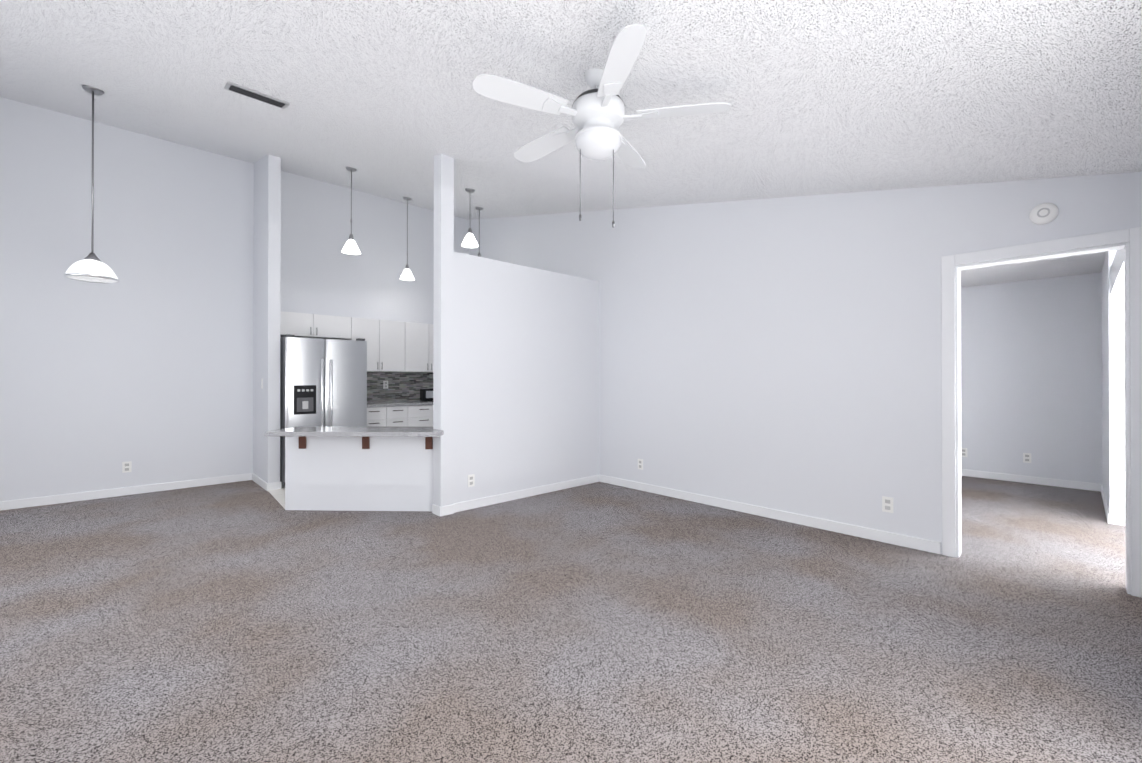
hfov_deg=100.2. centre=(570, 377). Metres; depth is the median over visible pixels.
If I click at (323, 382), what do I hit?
fridge
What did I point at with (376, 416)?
base cabinet
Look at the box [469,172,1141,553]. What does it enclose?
wall
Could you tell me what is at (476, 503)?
baseboard
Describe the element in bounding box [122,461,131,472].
outlet
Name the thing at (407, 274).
pendant light
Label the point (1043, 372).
wall
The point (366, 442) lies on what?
bracket
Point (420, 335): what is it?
upper cabinet
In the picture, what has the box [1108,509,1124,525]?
baseboard
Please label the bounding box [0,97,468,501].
wall
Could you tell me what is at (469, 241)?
pendant light
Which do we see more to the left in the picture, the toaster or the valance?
the toaster
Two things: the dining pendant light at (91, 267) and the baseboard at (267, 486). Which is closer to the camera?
the dining pendant light at (91, 267)
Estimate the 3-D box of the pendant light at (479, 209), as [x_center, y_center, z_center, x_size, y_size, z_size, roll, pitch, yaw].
[-1.297,-1.988,6.743,0.200,0.866,0.200,0,0,-43]
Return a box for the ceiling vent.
[224,82,289,108]
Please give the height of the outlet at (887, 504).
0.115 m
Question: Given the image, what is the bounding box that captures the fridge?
[280,334,366,487]
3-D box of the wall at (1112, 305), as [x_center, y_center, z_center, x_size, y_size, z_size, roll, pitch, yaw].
[5.277,0.046,4.633,1.680,2.420,0.120,0,0,-43]
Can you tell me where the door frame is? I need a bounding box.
[941,227,1141,597]
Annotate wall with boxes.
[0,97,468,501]
[253,154,280,482]
[285,436,432,510]
[454,252,598,502]
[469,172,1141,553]
[961,273,1100,483]
[1097,250,1124,515]
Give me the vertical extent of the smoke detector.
0.132 m
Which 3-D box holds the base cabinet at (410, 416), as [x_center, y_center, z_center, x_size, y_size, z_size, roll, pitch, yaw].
[-2.580,0.830,6.730,0.300,0.868,0.617,0,0,-43]
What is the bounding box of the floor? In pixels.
[268,487,284,508]
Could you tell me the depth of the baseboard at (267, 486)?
5.47 m
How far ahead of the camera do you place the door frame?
2.95 m
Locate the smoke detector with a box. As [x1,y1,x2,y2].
[1029,203,1058,224]
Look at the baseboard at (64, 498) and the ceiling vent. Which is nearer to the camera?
the ceiling vent
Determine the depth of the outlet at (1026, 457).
5.69 m
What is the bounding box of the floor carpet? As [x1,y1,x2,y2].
[0,476,1141,762]
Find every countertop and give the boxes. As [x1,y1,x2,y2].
[264,426,443,436]
[367,401,432,407]
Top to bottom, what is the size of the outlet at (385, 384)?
0.115 m
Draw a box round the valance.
[1110,249,1123,293]
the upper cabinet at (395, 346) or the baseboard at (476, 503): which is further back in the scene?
the upper cabinet at (395, 346)
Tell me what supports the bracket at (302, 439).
attached to the wall at (328, 473)
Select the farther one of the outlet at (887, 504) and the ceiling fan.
the outlet at (887, 504)
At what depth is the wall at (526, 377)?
4.99 m
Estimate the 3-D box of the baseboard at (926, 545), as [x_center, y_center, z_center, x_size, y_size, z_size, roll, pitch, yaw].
[1.477,1.214,4.580,0.016,0.085,3.315,0,0,-43]
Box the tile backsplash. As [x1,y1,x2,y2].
[367,372,432,401]
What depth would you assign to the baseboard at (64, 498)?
5.05 m
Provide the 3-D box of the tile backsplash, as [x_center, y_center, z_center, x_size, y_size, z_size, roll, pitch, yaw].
[-2.429,0.138,7.292,1.980,0.438,0.012,0,0,-43]
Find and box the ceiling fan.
[473,23,730,227]
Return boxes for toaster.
[420,389,432,401]
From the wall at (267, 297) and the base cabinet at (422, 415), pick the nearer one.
the wall at (267, 297)
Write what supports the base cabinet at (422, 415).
on the floor
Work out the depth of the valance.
3.56 m
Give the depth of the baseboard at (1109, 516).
4.39 m
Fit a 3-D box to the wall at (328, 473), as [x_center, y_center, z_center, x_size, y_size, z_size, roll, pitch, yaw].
[-1.903,0.886,4.554,1.603,0.740,0.120,0,0,2]
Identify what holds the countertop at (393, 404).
on the base cabinet at (422, 415)
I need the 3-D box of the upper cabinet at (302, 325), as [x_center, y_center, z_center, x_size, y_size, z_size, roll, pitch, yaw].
[-3.385,-0.663,6.177,0.923,0.290,0.327,0,0,-43]
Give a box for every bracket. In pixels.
[285,436,305,448]
[362,437,369,448]
[425,437,432,448]
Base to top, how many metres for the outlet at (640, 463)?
0.115 m
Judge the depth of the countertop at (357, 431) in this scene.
4.18 m
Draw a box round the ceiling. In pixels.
[0,0,1141,287]
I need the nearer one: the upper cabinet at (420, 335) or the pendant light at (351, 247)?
the pendant light at (351, 247)
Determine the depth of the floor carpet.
2.32 m
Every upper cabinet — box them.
[280,311,351,339]
[344,317,407,370]
[404,323,432,371]
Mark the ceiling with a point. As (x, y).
(384, 98)
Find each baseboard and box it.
[0,473,251,510]
[252,473,271,490]
[432,474,599,516]
[600,475,940,553]
[961,469,1099,490]
[1100,484,1111,523]
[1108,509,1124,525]
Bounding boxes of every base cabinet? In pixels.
[367,407,386,426]
[387,406,410,426]
[411,405,432,426]
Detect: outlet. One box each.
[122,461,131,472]
[383,381,387,388]
[468,474,474,486]
[638,459,642,469]
[882,496,892,512]
[961,448,966,456]
[1023,453,1030,462]
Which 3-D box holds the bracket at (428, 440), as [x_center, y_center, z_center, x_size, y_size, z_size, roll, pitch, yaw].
[-1.332,0.593,4.363,0.064,0.155,0.228,0,0,2]
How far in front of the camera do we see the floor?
5.06 m
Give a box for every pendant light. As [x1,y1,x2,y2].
[63,85,119,283]
[342,167,360,254]
[400,197,414,280]
[461,188,477,247]
[475,207,482,256]
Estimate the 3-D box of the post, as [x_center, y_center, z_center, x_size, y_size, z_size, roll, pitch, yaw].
[-1.181,-0.405,4.421,0.130,3.321,0.140,0,0,-43]
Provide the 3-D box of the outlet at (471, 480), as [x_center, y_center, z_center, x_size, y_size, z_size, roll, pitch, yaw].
[-0.954,0.986,4.561,0.072,0.115,0.006,0,0,-43]
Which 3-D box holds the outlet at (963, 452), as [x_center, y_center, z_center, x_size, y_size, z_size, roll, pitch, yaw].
[5.042,0.962,6.125,0.006,0.115,0.072,0,0,-43]
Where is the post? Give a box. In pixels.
[433,154,453,506]
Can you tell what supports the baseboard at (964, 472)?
attached to the wall at (1043, 372)

